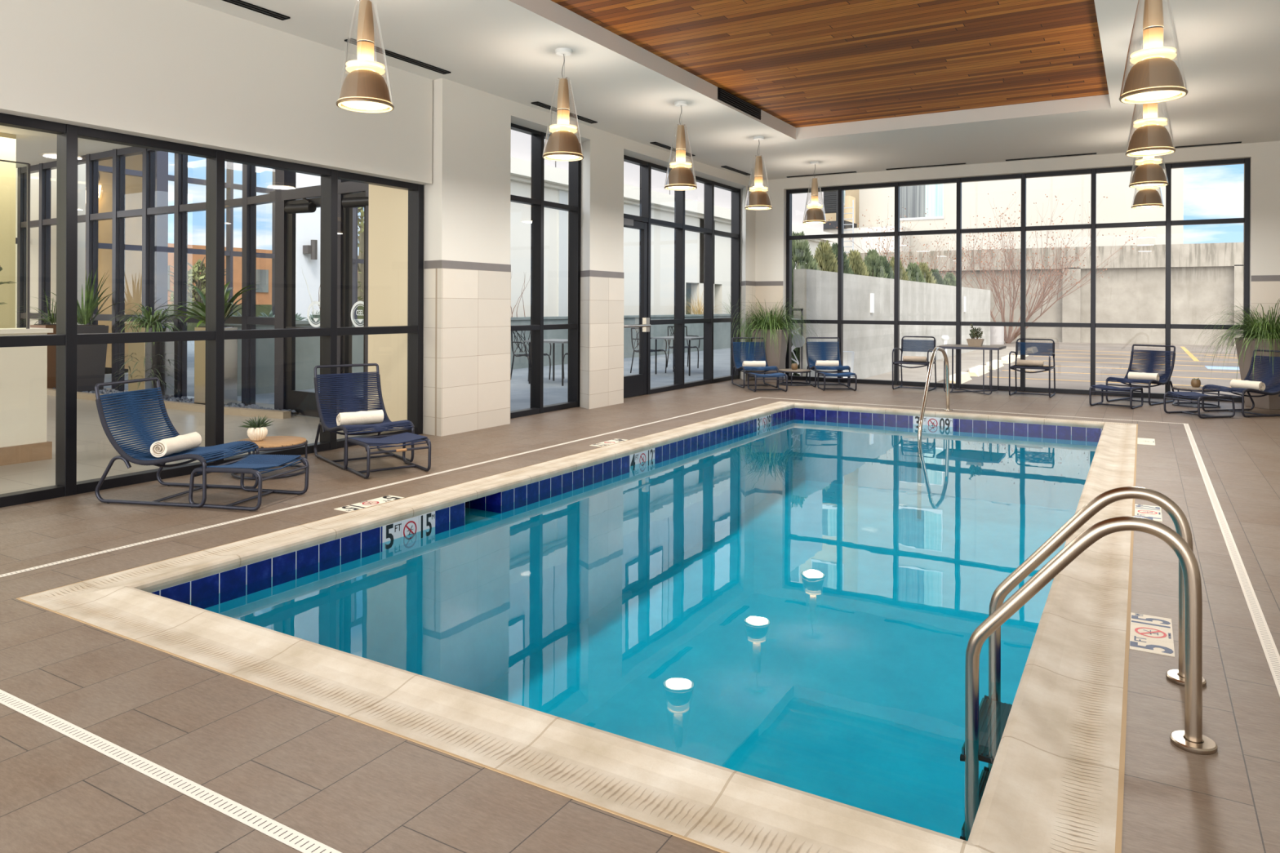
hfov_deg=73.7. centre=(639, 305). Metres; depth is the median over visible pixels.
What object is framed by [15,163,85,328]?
wall
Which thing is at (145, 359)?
planter
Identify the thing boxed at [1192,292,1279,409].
planter
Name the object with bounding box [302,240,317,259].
wall sconce
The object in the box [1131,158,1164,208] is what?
pendant lamp
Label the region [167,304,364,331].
hedge
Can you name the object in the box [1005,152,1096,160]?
ceiling vent
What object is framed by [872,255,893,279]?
evergreen shrub
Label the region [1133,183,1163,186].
diffuser
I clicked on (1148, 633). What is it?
depth marker
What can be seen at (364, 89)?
pendant lamp
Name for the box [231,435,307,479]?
side table
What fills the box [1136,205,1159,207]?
diffuser
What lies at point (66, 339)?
window
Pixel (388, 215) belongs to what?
wall
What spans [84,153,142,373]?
column
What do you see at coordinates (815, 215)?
pendant lamp
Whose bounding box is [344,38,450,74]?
ceiling vent
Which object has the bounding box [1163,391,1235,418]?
ottoman
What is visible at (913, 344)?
armchair
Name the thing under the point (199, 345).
planter
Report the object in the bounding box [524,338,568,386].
patio table
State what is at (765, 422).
depth marker
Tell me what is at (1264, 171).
wall
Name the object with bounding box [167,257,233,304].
street tree
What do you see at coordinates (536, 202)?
window
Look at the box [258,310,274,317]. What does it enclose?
rosette
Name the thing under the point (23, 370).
reception desk
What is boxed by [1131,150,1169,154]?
diffuser
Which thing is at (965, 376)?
wheel stop
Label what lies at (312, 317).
rosette
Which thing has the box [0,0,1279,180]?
ceiling
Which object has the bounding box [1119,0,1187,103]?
pendant lamp
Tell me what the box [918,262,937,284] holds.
evergreen shrub
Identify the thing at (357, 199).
door
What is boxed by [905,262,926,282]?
evergreen shrub
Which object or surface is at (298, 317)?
rosette
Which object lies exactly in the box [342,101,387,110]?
diffuser
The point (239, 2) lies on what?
ceiling vent
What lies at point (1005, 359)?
wheel stop
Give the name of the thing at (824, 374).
ottoman
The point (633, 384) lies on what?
door
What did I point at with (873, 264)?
evergreen shrub
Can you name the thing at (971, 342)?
jade plant
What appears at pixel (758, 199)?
pendant lamp
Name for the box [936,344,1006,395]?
dining table
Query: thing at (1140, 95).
diffuser
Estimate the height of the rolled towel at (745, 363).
0.118 m
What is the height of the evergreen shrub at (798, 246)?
3.312 m
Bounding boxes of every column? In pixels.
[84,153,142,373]
[990,325,1004,344]
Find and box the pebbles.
[53,387,296,416]
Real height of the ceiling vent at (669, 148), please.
0.011 m
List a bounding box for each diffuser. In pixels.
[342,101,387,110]
[546,155,579,159]
[668,186,693,188]
[748,207,768,208]
[1126,90,1180,100]
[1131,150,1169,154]
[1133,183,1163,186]
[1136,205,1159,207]
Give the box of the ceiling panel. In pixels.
[551,0,1108,127]
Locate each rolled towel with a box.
[150,431,201,457]
[336,409,383,426]
[742,360,765,367]
[815,360,839,366]
[902,355,927,362]
[1016,359,1044,366]
[1128,371,1159,381]
[1230,379,1265,391]
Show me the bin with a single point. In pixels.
(848, 356)
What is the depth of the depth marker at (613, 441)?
7.89 m
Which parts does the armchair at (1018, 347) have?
frame, woven cord seat, seat frame, woven cord, frame, frame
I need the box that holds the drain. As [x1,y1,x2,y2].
[0,397,1279,852]
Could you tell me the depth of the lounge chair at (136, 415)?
5.60 m
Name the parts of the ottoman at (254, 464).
loop leg, woven cord seat, loop leg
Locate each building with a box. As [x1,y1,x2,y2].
[167,243,271,304]
[510,129,833,316]
[823,191,910,253]
[858,168,1183,251]
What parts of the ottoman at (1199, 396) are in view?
loop leg, woven cord seat, loop leg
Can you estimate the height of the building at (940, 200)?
22.200 m
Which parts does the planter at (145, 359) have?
planter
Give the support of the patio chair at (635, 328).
on the ground at (554, 393)
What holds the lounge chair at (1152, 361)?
on the floor
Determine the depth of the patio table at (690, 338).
16.17 m
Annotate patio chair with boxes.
[510,330,551,379]
[630,327,666,373]
[666,325,700,368]
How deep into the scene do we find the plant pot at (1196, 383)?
11.04 m
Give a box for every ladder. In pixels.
[843,200,853,253]
[960,486,1217,840]
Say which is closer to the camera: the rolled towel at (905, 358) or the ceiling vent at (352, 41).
the ceiling vent at (352, 41)
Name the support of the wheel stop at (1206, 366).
on the parking lot
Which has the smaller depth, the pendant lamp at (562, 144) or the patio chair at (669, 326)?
the pendant lamp at (562, 144)
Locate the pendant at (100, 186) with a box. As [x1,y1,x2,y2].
[98,173,101,197]
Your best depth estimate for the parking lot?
23.02 m
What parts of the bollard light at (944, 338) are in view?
post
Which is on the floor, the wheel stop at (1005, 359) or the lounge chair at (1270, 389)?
the lounge chair at (1270, 389)
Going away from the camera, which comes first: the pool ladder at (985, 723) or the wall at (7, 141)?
the pool ladder at (985, 723)
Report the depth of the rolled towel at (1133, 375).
11.44 m
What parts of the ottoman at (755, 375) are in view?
loop leg, woven cord seat, loop leg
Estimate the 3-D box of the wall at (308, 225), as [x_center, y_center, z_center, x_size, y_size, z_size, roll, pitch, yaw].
[-6.704,-2.242,16.799,0.600,7.030,0.560,0,0,30]
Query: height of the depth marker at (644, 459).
0.149 m
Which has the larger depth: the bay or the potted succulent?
the bay
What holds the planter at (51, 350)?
on the floor
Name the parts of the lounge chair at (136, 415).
sled leg, woven cord seat, seat rail, sled leg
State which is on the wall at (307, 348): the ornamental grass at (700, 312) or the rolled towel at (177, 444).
the ornamental grass at (700, 312)
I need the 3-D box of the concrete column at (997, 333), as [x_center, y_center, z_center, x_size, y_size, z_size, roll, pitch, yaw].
[15.525,1.222,37.270,0.640,0.920,0.640,0,0,30]
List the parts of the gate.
cutout panel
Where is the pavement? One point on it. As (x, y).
(971, 359)
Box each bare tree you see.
[828,201,1020,286]
[946,191,1145,342]
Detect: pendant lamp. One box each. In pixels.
[336,0,394,112]
[542,47,583,161]
[664,100,697,190]
[744,135,772,209]
[802,160,826,223]
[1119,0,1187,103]
[1124,40,1175,156]
[1128,155,1168,187]
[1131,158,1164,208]
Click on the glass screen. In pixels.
(28, 223)
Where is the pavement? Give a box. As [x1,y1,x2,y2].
[864,346,1026,382]
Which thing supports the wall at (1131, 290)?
on the parking lot
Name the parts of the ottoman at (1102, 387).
loop leg, woven cord seat, loop leg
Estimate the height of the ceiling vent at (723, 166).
0.011 m
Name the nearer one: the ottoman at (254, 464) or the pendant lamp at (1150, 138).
the ottoman at (254, 464)
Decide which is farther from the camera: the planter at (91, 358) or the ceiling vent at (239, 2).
the planter at (91, 358)
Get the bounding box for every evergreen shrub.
[791,230,822,357]
[791,240,837,358]
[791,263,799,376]
[831,241,857,274]
[846,248,869,275]
[862,248,888,278]
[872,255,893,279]
[888,256,910,280]
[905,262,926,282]
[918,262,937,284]
[929,268,947,284]
[942,271,955,285]
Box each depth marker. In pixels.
[333,495,404,511]
[382,511,435,551]
[589,438,627,447]
[629,448,654,472]
[756,414,771,431]
[912,416,952,431]
[1129,612,1174,657]
[1134,503,1162,521]
[1137,437,1155,445]
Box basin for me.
[151,408,1102,839]
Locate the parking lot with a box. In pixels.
[938,341,1242,395]
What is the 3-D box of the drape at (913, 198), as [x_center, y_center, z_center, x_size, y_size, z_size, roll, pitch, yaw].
[14.904,-5.796,46.932,1.488,1.950,0.020,0,0,30]
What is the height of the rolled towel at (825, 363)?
0.118 m
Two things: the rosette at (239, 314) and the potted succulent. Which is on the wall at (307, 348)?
the rosette at (239, 314)
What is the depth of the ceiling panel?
7.81 m
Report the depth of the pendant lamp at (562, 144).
7.30 m
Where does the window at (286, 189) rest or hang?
on the floor
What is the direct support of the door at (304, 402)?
attached to the window at (286, 189)
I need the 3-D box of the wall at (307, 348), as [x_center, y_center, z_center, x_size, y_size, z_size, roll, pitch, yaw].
[1.338,0.780,24.372,0.450,1.050,28.620,0,0,30]
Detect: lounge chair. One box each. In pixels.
[94,377,259,507]
[313,363,414,470]
[731,337,778,387]
[805,337,850,386]
[1106,344,1175,405]
[1201,349,1279,417]
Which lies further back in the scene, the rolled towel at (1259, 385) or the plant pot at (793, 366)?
the plant pot at (793, 366)
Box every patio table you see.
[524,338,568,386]
[651,336,703,376]
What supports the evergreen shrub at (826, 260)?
on the parking lot
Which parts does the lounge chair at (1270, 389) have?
sled leg, seat rail, woven cord seat, sled leg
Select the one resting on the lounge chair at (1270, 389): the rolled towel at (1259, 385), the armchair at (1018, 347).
the rolled towel at (1259, 385)
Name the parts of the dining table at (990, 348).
leg, leg, leg, leg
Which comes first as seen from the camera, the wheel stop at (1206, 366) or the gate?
the gate
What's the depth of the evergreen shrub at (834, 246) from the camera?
21.52 m
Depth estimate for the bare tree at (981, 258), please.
37.52 m
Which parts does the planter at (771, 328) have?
planter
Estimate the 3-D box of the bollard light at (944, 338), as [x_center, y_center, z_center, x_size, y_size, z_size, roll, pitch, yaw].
[8.963,1.260,25.120,0.230,0.790,0.230,0,0,30]
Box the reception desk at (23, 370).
[0,327,53,466]
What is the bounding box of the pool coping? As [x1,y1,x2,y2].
[16,400,1137,852]
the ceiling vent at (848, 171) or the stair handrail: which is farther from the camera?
the ceiling vent at (848, 171)
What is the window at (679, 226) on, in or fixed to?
in the wall at (184, 72)
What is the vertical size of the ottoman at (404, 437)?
0.264 m
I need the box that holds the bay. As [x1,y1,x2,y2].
[986,346,1239,387]
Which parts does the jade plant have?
trough pot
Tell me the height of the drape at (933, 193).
1.950 m
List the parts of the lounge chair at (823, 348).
sled leg, woven cord seat, seat rail, sled leg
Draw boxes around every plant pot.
[791,362,798,369]
[1191,377,1200,387]
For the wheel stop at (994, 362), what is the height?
0.170 m
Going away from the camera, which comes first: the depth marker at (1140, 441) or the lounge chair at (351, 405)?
the lounge chair at (351, 405)
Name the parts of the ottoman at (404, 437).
loop leg, woven cord seat, loop leg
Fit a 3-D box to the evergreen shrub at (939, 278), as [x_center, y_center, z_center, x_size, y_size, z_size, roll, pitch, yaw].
[10.967,0.133,31.831,1.725,3.061,1.725,0,0,30]
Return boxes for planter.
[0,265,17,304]
[16,289,91,388]
[31,266,124,391]
[106,302,191,399]
[148,283,205,404]
[223,280,253,405]
[730,291,822,382]
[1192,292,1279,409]
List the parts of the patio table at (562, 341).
leg, leg, leg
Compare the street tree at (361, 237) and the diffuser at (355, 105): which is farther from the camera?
the street tree at (361, 237)
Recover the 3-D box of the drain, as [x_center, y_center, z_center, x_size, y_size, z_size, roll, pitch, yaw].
[1.352,1.325,6.410,5.028,0.101,9.803,0,0,30]
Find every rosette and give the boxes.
[229,311,241,316]
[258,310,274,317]
[295,312,306,320]
[306,310,319,320]
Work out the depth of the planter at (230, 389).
10.36 m
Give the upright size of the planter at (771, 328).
1.517 m
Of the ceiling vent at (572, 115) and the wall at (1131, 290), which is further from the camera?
the wall at (1131, 290)
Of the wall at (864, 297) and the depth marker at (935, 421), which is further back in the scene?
the wall at (864, 297)
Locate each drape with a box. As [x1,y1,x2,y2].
[899,185,925,217]
[924,183,942,217]
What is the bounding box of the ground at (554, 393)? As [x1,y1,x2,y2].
[103,340,795,411]
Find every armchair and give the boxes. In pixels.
[892,335,936,391]
[1008,337,1055,397]
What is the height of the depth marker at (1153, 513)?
0.008 m
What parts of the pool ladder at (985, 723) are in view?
grab rail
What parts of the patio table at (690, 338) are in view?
leg, leg, leg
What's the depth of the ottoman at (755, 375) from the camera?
12.73 m
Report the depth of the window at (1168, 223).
12.90 m
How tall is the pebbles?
0.076 m
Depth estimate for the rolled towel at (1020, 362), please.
12.36 m
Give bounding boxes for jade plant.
[966,324,984,346]
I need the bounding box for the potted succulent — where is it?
[238,415,275,441]
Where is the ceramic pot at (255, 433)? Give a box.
[247,426,267,441]
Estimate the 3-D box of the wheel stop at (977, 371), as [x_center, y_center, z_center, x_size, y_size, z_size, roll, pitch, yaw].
[8.195,1.567,20.699,0.280,0.170,1.720,0,0,30]
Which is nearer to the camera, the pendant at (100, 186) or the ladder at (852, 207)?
the pendant at (100, 186)
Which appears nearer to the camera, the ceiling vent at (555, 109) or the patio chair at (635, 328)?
the ceiling vent at (555, 109)
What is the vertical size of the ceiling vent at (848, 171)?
0.011 m
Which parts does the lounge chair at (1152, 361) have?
sled leg, woven cord seat, seat rail, sled leg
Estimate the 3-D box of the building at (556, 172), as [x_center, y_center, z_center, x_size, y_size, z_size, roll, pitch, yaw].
[1.579,-3.209,26.687,1.250,9.030,24.800,0,0,30]
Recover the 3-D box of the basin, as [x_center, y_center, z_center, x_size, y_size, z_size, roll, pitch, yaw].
[1.225,2.243,6.583,3.855,1.864,8.360,0,0,30]
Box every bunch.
[301,266,319,313]
[511,275,530,317]
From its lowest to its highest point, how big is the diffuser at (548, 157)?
0.008 m
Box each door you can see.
[284,197,320,417]
[341,191,368,413]
[623,217,651,397]
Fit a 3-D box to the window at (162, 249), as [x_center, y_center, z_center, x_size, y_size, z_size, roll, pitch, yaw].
[-9.065,-1.891,17.165,0.200,6.250,15.660,0,0,30]
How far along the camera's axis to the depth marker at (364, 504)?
5.43 m
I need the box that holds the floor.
[0,377,1279,852]
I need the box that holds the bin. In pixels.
[843,351,854,377]
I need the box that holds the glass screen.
[0,159,30,328]
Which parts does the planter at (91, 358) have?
planter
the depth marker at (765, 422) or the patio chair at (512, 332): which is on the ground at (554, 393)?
the patio chair at (512, 332)
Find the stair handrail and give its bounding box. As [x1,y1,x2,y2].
[916,346,952,519]
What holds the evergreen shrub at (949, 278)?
on the parking lot
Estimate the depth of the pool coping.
2.68 m
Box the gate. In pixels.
[791,308,804,376]
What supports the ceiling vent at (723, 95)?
in the ceiling
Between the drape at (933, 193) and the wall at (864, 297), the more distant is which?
the drape at (933, 193)
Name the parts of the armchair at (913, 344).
frame, woven cord seat, seat frame, woven cord, frame, frame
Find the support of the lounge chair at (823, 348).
on the floor
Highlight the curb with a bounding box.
[47,388,290,418]
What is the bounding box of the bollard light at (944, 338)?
[941,335,949,360]
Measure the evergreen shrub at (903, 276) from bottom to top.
3.217 m
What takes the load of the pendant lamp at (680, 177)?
hanging from the ceiling
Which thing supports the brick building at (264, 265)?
on the ground
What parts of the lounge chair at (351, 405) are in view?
sled leg, seat rail, woven cord seat, sled leg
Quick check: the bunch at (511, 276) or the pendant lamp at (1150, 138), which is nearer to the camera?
the pendant lamp at (1150, 138)
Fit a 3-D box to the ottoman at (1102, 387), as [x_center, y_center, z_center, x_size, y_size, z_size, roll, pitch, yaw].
[6.129,1.162,10.998,0.500,0.264,0.525,0,0,44]
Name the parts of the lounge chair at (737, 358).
sled leg, seat rail, woven cord seat, sled leg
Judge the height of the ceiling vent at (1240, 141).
0.011 m
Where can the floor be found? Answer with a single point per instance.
(347, 785)
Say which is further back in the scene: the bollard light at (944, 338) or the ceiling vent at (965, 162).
the bollard light at (944, 338)
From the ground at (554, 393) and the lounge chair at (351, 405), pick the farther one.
the ground at (554, 393)
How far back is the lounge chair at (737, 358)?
13.87 m
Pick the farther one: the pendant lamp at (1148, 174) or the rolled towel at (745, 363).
the rolled towel at (745, 363)
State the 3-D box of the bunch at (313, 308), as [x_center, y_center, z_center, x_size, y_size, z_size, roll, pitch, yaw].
[-5.020,-0.183,13.569,0.208,0.878,0.697,0,0,30]
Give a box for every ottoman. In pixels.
[188,453,309,511]
[343,431,431,478]
[747,372,787,391]
[817,372,857,391]
[1088,384,1143,408]
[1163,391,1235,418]
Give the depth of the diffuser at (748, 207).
11.20 m
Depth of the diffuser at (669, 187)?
9.30 m
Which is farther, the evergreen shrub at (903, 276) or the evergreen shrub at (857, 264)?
the evergreen shrub at (903, 276)
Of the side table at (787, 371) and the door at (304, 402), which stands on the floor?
the side table at (787, 371)
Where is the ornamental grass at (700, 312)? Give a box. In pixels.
[669,286,729,314]
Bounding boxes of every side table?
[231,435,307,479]
[777,368,811,386]
[1172,385,1220,408]
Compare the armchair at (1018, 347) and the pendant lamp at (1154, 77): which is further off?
the armchair at (1018, 347)
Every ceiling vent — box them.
[222,0,289,20]
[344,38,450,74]
[531,101,557,111]
[569,112,597,123]
[649,142,675,151]
[685,151,695,156]
[717,86,761,119]
[720,165,750,175]
[786,171,856,177]
[885,162,966,169]
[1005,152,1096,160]
[1173,141,1241,147]
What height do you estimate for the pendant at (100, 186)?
1.130 m
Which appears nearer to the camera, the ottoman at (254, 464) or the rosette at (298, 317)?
the ottoman at (254, 464)
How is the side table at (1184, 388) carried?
on the floor
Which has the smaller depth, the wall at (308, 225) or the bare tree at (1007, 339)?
the wall at (308, 225)
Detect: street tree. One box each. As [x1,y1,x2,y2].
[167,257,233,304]
[357,207,364,305]
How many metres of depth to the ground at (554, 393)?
15.68 m
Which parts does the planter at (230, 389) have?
planter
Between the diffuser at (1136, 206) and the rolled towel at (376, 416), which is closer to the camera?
the rolled towel at (376, 416)
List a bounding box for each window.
[0,112,423,507]
[15,151,364,325]
[17,146,368,413]
[510,123,581,418]
[623,155,740,394]
[785,157,1250,402]
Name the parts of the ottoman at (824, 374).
loop leg, woven cord seat, loop leg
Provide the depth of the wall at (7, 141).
11.01 m
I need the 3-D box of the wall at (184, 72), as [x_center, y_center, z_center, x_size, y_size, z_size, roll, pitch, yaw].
[-1.986,-0.470,8.505,0.392,3.465,15.850,0,0,30]
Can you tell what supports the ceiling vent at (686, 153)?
in the ceiling
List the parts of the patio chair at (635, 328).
wire seat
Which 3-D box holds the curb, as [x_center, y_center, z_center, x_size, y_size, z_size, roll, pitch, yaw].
[-6.850,1.205,11.146,6.700,0.075,0.240,0,0,30]
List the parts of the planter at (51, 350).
planter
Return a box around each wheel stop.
[949,371,972,383]
[968,364,989,376]
[985,360,1004,369]
[1000,355,1017,364]
[1204,365,1239,369]
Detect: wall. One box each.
[0,0,755,436]
[0,132,16,328]
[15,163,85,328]
[224,313,730,395]
[295,172,320,319]
[368,184,408,429]
[755,141,1279,378]
[793,268,990,378]
[845,242,1243,346]
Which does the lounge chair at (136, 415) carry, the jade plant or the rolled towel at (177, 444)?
the rolled towel at (177, 444)

